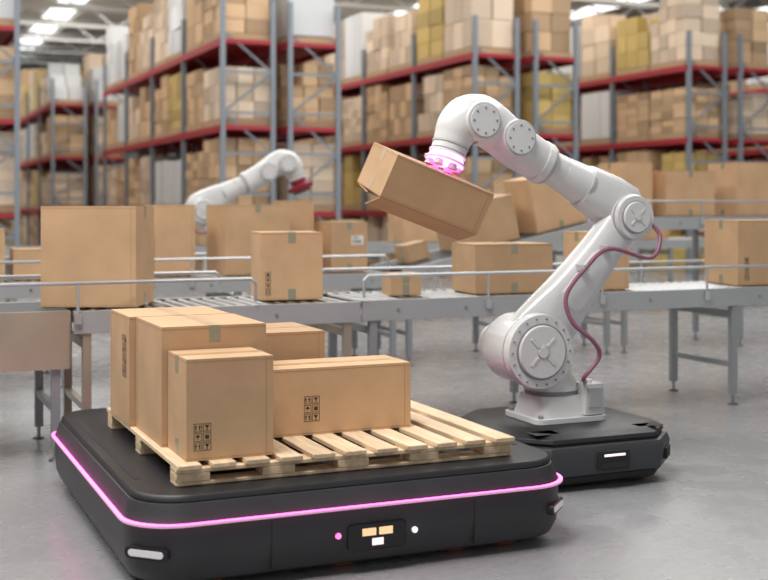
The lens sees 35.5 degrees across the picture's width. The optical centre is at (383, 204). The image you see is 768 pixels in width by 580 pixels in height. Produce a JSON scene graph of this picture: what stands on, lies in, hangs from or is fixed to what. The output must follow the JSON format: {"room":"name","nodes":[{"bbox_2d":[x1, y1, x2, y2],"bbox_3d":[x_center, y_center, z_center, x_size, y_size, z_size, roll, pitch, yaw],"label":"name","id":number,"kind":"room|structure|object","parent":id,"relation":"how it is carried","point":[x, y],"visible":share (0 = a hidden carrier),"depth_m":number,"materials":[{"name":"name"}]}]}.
{"room":"workspace","nodes":[
{"label":"workspace","id":0,"kind":"room"},
{"bbox_2d":[20,58,180,165],"bbox_3d":[-12.861,-3.150,62.179,54.000,9.300,0.300,0,0,-24],"label":"wall","id":1,"kind":"structure","parent":0,"point":[23,65],"depth_m":60.34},
{"bbox_2d":[0,270,767,579],"bbox_3d":[0.757,1.550,30.861,54.000,0.100,68.000,0,0,-24],"label":"floor","id":2,"kind":"structure","parent":0,"point":[702,514],"depth_m":6.65,"materials":[{"name":"concrete"}]},
{"bbox_2d":[0,0,19,245],"bbox_3d":[-11.385,-1.150,29.344,2.460,5.300,20.440,0,0,-24],"label":"rack","id":3,"kind":"object","parent":2,"relation":"on","point":[8,34],"visible":0.61,"depth_m":20.46,"materials":[{"name":"grey metal"}]},
{"bbox_2d":[0,0,13,245],"bbox_3d":[-11.384,-1.722,29.344,2.349,6.442,20.017,0,0,-24],"label":"cartons","id":4,"kind":"object","parent":3,"relation":"on","point":[6,6],"visible":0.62,"depth_m":20.59,"materials":[{"name":"beige cardboard"}]},
{"bbox_2d":[8,78,129,245],"bbox_3d":[-12.955,-1.150,45.781,2.390,5.300,20.440,0,0,-24],"label":"rack","id":5,"kind":"object","parent":2,"relation":"on","point":[57,163],"visible":0.2,"depth_m":38.28,"materials":[{"name":"grey"}]},
{"bbox_2d":[2,54,123,245],"bbox_3d":[-12.954,-1.723,45.782,2.278,6.443,20.012,0,0,-24],"label":"cartons","id":6,"kind":"object","parent":5,"relation":"on","point":[68,78],"visible":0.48,"depth_m":37.20,"materials":[{"name":"beige cardboard"}]},
{"bbox_2d":[0,271,256,461],"bbox_3d":[-2.998,0.975,6.973,4.461,1.051,0.842,0,0,-24],"label":"conveyor","id":7,"kind":"object","parent":2,"relation":"on","point":[36,338],"visible":0.86,"depth_m":7.01,"materials":[{"name":"metal"}]},
{"bbox_2d":[41,206,153,306],"bbox_3d":[-1.783,0.312,7.512,0.582,0.611,0.501,0,0,1],"label":"cardboard box","id":8,"kind":"object","parent":7,"relation":"on","point":[79,243],"visible":1,"depth_m":7.26,"materials":[{"name":"brown cardboard"}]},
{"bbox_2d":[0,253,395,388],"bbox_3d":[-3.496,0.975,9.984,7.550,1.051,1.062,0,0,-24],"label":"conveyor","id":9,"kind":"object","parent":2,"relation":"on","point":[352,280],"visible":0.27,"depth_m":10.40,"materials":[{"name":"metal"}]},
{"bbox_2d":[0,228,4,279],"bbox_3d":[-3.361,0.407,9.988,0.352,0.421,0.401,0,0,-24],"label":"cardboard box","id":10,"kind":"object","parent":9,"relation":"on","point":[2,231],"visible":0.9,"depth_m":9.87,"materials":[{"name":"brown cardboard"}]},
{"bbox_2d":[9,248,40,279],"bbox_3d":[-2.994,0.492,10.147,0.302,0.251,0.301,0,0,-24],"label":"cardboard box","id":11,"kind":"object","parent":9,"relation":"on","point":[15,254],"visible":0.56,"depth_m":10.00,"materials":[{"name":"brown cardboard"}]},
{"bbox_2d":[145,205,194,275],"bbox_3d":[-1.916,0.307,10.725,0.362,0.621,0.401,0,0,-24],"label":"cardboard box","id":12,"kind":"object","parent":9,"relation":"on","point":[174,225],"visible":0.64,"depth_m":10.54,"materials":[{"name":"brown cardboard"}]},
{"bbox_2d":[207,205,289,274],"bbox_3d":[-1.242,0.307,10.931,0.601,0.621,0.622,0,0,-24],"label":"cardboard box","id":13,"kind":"object","parent":9,"relation":"on","point":[229,227],"visible":0.83,"depth_m":10.62,"materials":[{"name":"brown cardboard"}]},
{"bbox_2d":[273,200,313,230],"bbox_3d":[-0.857,0.287,11.349,0.302,0.661,0.301,0,0,-24],"label":"cardboard box","id":14,"kind":"object","parent":9,"relation":"on","point":[301,211],"visible":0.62,"depth_m":11.23,"materials":[{"name":"brown cardboard"}]},
{"bbox_2d":[316,221,366,271],"bbox_3d":[-0.401,0.388,11.329,0.361,0.461,0.402,0,0,-24],"label":"cardboard box","id":15,"kind":"object","parent":9,"relation":"on","point":[339,237],"visible":0.94,"depth_m":11.15,"materials":[{"name":"brown cardboard"}]},
{"bbox_2d":[63,296,359,414],"bbox_3d":[-1.147,1.063,7.778,1.820,0.873,0.804,0,0,-24],"label":"conveyor","id":16,"kind":"object","parent":2,"relation":"on","point":[315,313],"visible":0.42,"depth_m":7.62,"materials":[{"name":"metal"}]},
{"bbox_2d":[251,231,322,299],"bbox_3d":[-0.654,0.398,8.025,0.411,0.441,0.402,0,0,-15],"label":"cardboard box","id":17,"kind":"object","parent":16,"relation":"on","point":[285,265],"visible":1,"depth_m":7.84,"materials":[{"name":"brown cardboard"}]},
{"bbox_2d":[103,0,340,221],"bbox_3d":[-4.226,-1.150,27.713,2.390,5.300,11.740,0,0,-24],"label":"rack","id":18,"kind":"object","parent":2,"relation":"on","point":[221,52],"visible":0.44,"depth_m":23.16,"materials":[{"name":"grey metal"}]},
{"bbox_2d":[106,0,334,270],"bbox_3d":[-4.228,-1.665,27.713,2.274,6.329,11.312,0,0,-24],"label":"cartons","id":19,"kind":"object","parent":18,"relation":"on","point":[313,20],"visible":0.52,"depth_m":23.09,"materials":[{"name":"beige cardboard"}]},
{"bbox_2d":[51,408,562,579],"bbox_3d":[-0.487,1.309,5.917,1.985,0.380,2.250,0,0,-24],"label":"cart","id":20,"kind":"object","parent":2,"relation":"on","point":[158,529],"visible":0.8,"depth_m":4.92,"materials":[{"name":"black plastic"}]},
{"bbox_2d":[107,400,514,486],"bbox_3d":[-0.415,1.075,5.719,1.520,0.089,1.510,0,0,-24],"label":"wooden pallet","id":21,"kind":"object","parent":20,"relation":"on","point":[486,442],"visible":0.53,"depth_m":5.18,"materials":[{"name":"brown wood"}]},
{"bbox_2d":[110,306,229,426],"bbox_3d":[-1.051,0.774,5.870,0.486,0.511,0.457,0,0,-24],"label":"cardboard box","id":22,"kind":"object","parent":21,"relation":"on","point":[122,321],"visible":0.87,"depth_m":5.75,"materials":[{"name":"brown cardboard"}]},
{"bbox_2d":[136,313,265,447],"bbox_3d":[-0.834,0.774,5.421,0.466,0.511,0.514,0,0,-24],"label":"cardboard box","id":23,"kind":"object","parent":21,"relation":"on","point":[156,336],"visible":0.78,"depth_m":5.24,"materials":[{"name":"brown cardboard"}]},
{"bbox_2d":[168,347,272,461],"bbox_3d":[-0.687,0.824,5.023,0.367,0.411,0.319,0,0,-24],"label":"cardboard box","id":24,"kind":"object","parent":21,"relation":"on","point":[220,400],"visible":1,"depth_m":4.89,"materials":[{"name":"brown cardboard"}]},
{"bbox_2d":[266,322,324,360],"bbox_3d":[-0.554,0.819,5.963,0.382,0.421,0.461,0,0,-24],"label":"cardboard box","id":25,"kind":"object","parent":21,"relation":"on","point":[284,340],"visible":0.32,"depth_m":5.78,"materials":[{"name":"brown cardboard"}]},
{"bbox_2d":[273,355,410,437],"bbox_3d":[-0.255,0.879,5.570,0.697,0.301,0.301,0,0,-24],"label":"cardboard box","id":26,"kind":"object","parent":21,"relation":"on","point":[373,392],"visible":0.78,"depth_m":5.45,"materials":[{"name":"brown cardboard"}]},
{"bbox_2d":[5,237,704,314],"bbox_3d":[0.518,1.001,16.364,14.000,0.998,0.824,0,0,-24],"label":"conveyor","id":27,"kind":"object","parent":2,"relation":"on","point":[373,247],"visible":0.08,"depth_m":17.29,"materials":[{"name":"metal"}]},
{"bbox_2d":[195,223,206,244],"bbox_3d":[-2.141,0.247,15.207,0.502,0.501,0.401,0,0,-24],"label":"cardboard box","id":28,"kind":"object","parent":27,"relation":"on","point":[199,239],"visible":0.19,"depth_m":14.96,"materials":[{"name":"brown cardboard"}]},
{"bbox_2d":[330,220,363,221],"bbox_3d":[-0.491,0.347,15.925,0.352,0.301,0.351,0,0,-24],"label":"cardboard box","id":29,"kind":"object","parent":27,"relation":"on","point":[330,220],"visible":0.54,"depth_m":15.80,"materials":[{"name":"brown cardboard"}]},
{"bbox_2d":[388,213,437,241],"bbox_3d":[0.426,0.223,16.323,0.602,0.551,0.501,0,0,-24],"label":"cardboard box","id":30,"kind":"object","parent":27,"relation":"on","point":[399,229],"visible":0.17,"depth_m":16.09,"materials":[{"name":"brown cardboard"}]},
{"bbox_2d":[640,230,668,238],"bbox_3d":[3.820,0.198,17.799,0.602,0.601,0.501,0,0,-24],"label":"cardboard box","id":31,"kind":"object","parent":27,"relation":"on","point":[651,234],"visible":0.1,"depth_m":17.59,"materials":[{"name":"brown cardboard"}]},
{"bbox_2d":[320,15,577,268],"bbox_3d":[-1.724,-1.150,35.126,2.490,5.300,23.340,0,0,-24],"label":"rack","id":32,"kind":"object","parent":2,"relation":"on","point":[508,65],"visible":0.12,"depth_m":25.25,"materials":[{"name":"grey"}]},
{"bbox_2d":[281,0,571,276],"bbox_3d":[-1.726,-1.707,35.126,2.376,6.413,22.915,0,0,-24],"label":"cartons","id":33,"kind":"object","parent":32,"relation":"on","point":[442,29],"visible":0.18,"depth_m":25.73,"materials":[{"name":"beige cardboard"}]},
{"bbox_2d":[369,217,609,365],"bbox_3d":[1.102,0.811,11.983,2.376,1.378,0.824,0,0,-24],"label":"conveyor","id":34,"kind":"object","parent":2,"relation":"on","point":[438,257],"visible":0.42,"depth_m":11.79,"materials":[{"name":"metal"}]},
{"bbox_2d":[394,240,429,262],"bbox_3d":[0.271,0.452,11.622,0.271,0.220,0.225,0,0,-32],"label":"cardboard box","id":35,"kind":"object","parent":34,"relation":"on","point":[416,250],"visible":1,"depth_m":11.54,"materials":[{"name":"brown cardboard"}]},
{"bbox_2d":[437,194,519,250],"bbox_3d":[0.907,0.172,11.898,0.737,0.571,0.508,0,0,-18],"label":"cardboard box","id":36,"kind":"object","parent":34,"relation":"on","point":[499,224],"visible":0.5,"depth_m":11.71,"materials":[{"name":"brown cardboard"}]},
{"bbox_2d":[503,177,585,232],"bbox_3d":[1.632,-0.040,12.214,0.695,0.655,0.470,0,0,-27],"label":"cardboard box","id":37,"kind":"object","parent":34,"relation":"on","point":[539,208],"visible":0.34,"depth_m":11.99,"materials":[{"name":"brown cardboard"}]},
{"bbox_2d":[323,260,767,404],"bbox_3d":[3.149,0.975,9.646,7.531,1.051,0.842,0,0,-24],"label":"conveyor","id":38,"kind":"object","parent":2,"relation":"on","point":[687,296],"visible":0.67,"depth_m":8.63,"materials":[{"name":"metal"}]},
{"bbox_2d":[382,272,420,295],"bbox_3d":[0.121,0.542,8.297,0.221,0.151,0.182,0,0,-19],"label":"cardboard box","id":39,"kind":"object","parent":38,"relation":"on","point":[392,286],"visible":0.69,"depth_m":8.22,"materials":[{"name":"brown cardboard"}]},
{"bbox_2d":[452,242,552,293],"bbox_3d":[0.847,0.445,8.634,0.601,0.346,0.422,0,0,-19],"label":"cardboard box","id":40,"kind":"object","parent":38,"relation":"on","point":[466,256],"visible":0.93,"depth_m":8.45,"materials":[{"name":"brown cardboard"}]},
{"bbox_2d":[563,231,628,289],"bbox_3d":[1.581,0.407,8.953,0.342,0.421,0.361,0,0,-24],"label":"cardboard box","id":41,"kind":"object","parent":38,"relation":"on","point":[571,239],"visible":0.39,"depth_m":8.84,"materials":[{"name":"brown cardboard"}]},
{"bbox_2d":[705,219,767,284],"bbox_3d":[2.920,0.367,9.535,0.562,0.501,0.461,0,0,-18],"label":"cardboard box","id":42,"kind":"object","parent":38,"relation":"on","point":[741,241],"visible":0.94,"depth_m":9.30,"materials":[{"name":"brown cardboard"}]},
{"bbox_2d":[343,30,767,273],"bbox_3d":[3.090,-1.150,37.219,2.490,5.300,23.340,0,0,-24],"label":"rack","id":43,"kind":"object","parent":2,"relation":"on","point":[658,79],"visible":0.06,"depth_m":26.97,"materials":[{"name":"grey"}]},
{"bbox_2d":[342,0,767,272],"bbox_3d":[3.091,-1.719,37.220,2.378,6.437,22.916,0,0,-24],"label":"cartons","id":44,"kind":"object","parent":43,"relation":"on","point":[653,41],"visible":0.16,"depth_m":27.16,"materials":[{"name":"beige cardboard"}]},
{"bbox_2d":[460,406,669,485],"bbox_3d":[0.989,1.350,6.778,1.040,0.300,1.017,0,0,-24],"label":"robot","id":45,"kind":"object","parent":2,"relation":"on","point":[624,445],"visible":0.57,"depth_m":6.38,"materials":[{"name":"black plastic"}]},
{"bbox_2d":[424,94,661,424],"bbox_3d":[0.864,0.293,6.795,1.409,1.809,0.616,0,0,-24],"label":"robotic arm","id":46,"kind":"object","parent":45,"relation":"on","point":[531,346],"visible":1,"depth_m":6.64},
{"bbox_2d":[358,142,493,240],"bbox_3d":[0.217,-0.074,6.488,0.681,0.540,0.443,0,0,-23],"label":"cardboard box","id":47,"kind":"object","parent":46,"relation":"attached to","point":[408,188],"visible":1,"depth_m":6.33,"materials":[{"name":"brown cardboard"}]},
{"bbox_2d":[580,200,767,353],"bbox_3d":[5.652,0.725,13.961,7.500,1.551,0.862,0,0,-24],"label":"conveyor","id":48,"kind":"object","parent":2,"relation":"on","point":[695,223],"visible":0.42,"depth_m":12.58,"materials":[{"name":"metal"}]},
{"bbox_2d":[598,162,651,206],"bbox_3d":[2.534,-0.163,12.605,0.402,0.561,0.401,0,0,-24],"label":"cardboard box","id":49,"kind":"object","parent":48,"relation":"on","point":[638,174],"visible":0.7,"depth_m":12.44,"materials":[{"name":"brown cardboard"}]},
{"bbox_2d":[652,170,713,215],"bbox_3d":[3.129,-0.122,12.865,0.621,0.481,0.502,0,0,-24],"label":"cardboard box","id":50,"kind":"object","parent":48,"relation":"on","point":[666,184],"visible":0.82,"depth_m":12.63,"materials":[{"name":"brown cardboard"}]},
{"bbox_2d":[708,162,767,215],"bbox_3d":[4.001,-0.172,13.243,0.662,0.581,0.501,0,0,-24],"label":"cardboard box","id":51,"kind":"object","parent":48,"relation":"on","point":[732,180],"visible":0.99,"depth_m":12.99,"materials":[{"name":"brown cardboard"}]},
{"bbox_2d":[707,88,767,161],"bbox_3d":[7.882,-1.150,39.303,2.440,5.300,23.340,0,0,-24],"label":"rack","id":52,"kind":"object","parent":2,"relation":"on","point":[749,155],"visible":0.02,"depth_m":32.58,"materials":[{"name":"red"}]},
{"bbox_2d":[582,76,767,158],"bbox_3d":[7.882,-1.716,39.303,2.327,6.429,22.917,0,0,-24],"label":"cartons","id":53,"kind":"object","parent":52,"relation":"on","point":[748,84],"visible":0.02,"depth_m":32.19,"materials":[{"name":"beige cardboard"}]},
{"bbox_3d":[-1.573,1.350,13.046,1.040,0.300,1.017,0,0,-23],"label":"robot","id":54,"kind":"object","parent":2,"relation":"on","visible":0},
{"bbox_2d":[184,149,312,295],"bbox_3d":[-1.479,0.293,13.093,1.452,1.809,0.616,0,0,-24],"label":"robotic arm","id":55,"kind":"object","parent":54,"relation":"on","point":[277,163],"visible":0.5,"depth_m":12.98},
{"bbox_2d":[12,0,767,56],"bbox_3d":[0.757,-7.650,30.861,54.000,0.300,68.000,0,0,-24],"label":"ceiling","id":56,"kind":"structure","parent":0,"point":[88,15],"depth_m":47.00,"materials":[{"name":"grey metal"}]},
{"bbox_2d":[20,0,86,49],"bbox_3d":[-8.288,-7.463,36.742,0.900,0.065,46.000,0,0,-24],"label":"ceiling lights","id":57,"kind":"object","parent":56,"relation":"attached to","point":[55,13],"visible":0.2,"depth_m":47.55,"materials":[{"name":"white"}]},
{"bbox_2d":[9,0,767,70],"bbox_3d":[-2.617,-6.900,38.620,53.800,1.000,49.080,0,0,-24],"label":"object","id":58,"kind":"structure","parent":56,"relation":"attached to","point":[50,21],"depth_m":43.41,"materials":[{"name":"grey"}]},
{"bbox_2d":[394,4,417,15],"bbox_3d":[3.083,-7.463,41.687,0.900,0.065,46.000,0,0,-24],"label":"ceiling light","id":59,"kind":"object","parent":56,"relation":"attached to","point":[398,13],"visible":0.02,"depth_m":46.36,"materials":[{"name":"white"}]},
{"bbox_2d":[571,0,645,18],"bbox_3d":[8.769,-7.463,44.159,0.900,0.065,46.000,0,0,-24],"label":"ceiling light","id":60,"kind":"object","parent":56,"relation":"attached to","point":[586,11],"visible":0.02,"depth_m":45.84,"materials":[{"name":"white"}]}
]}

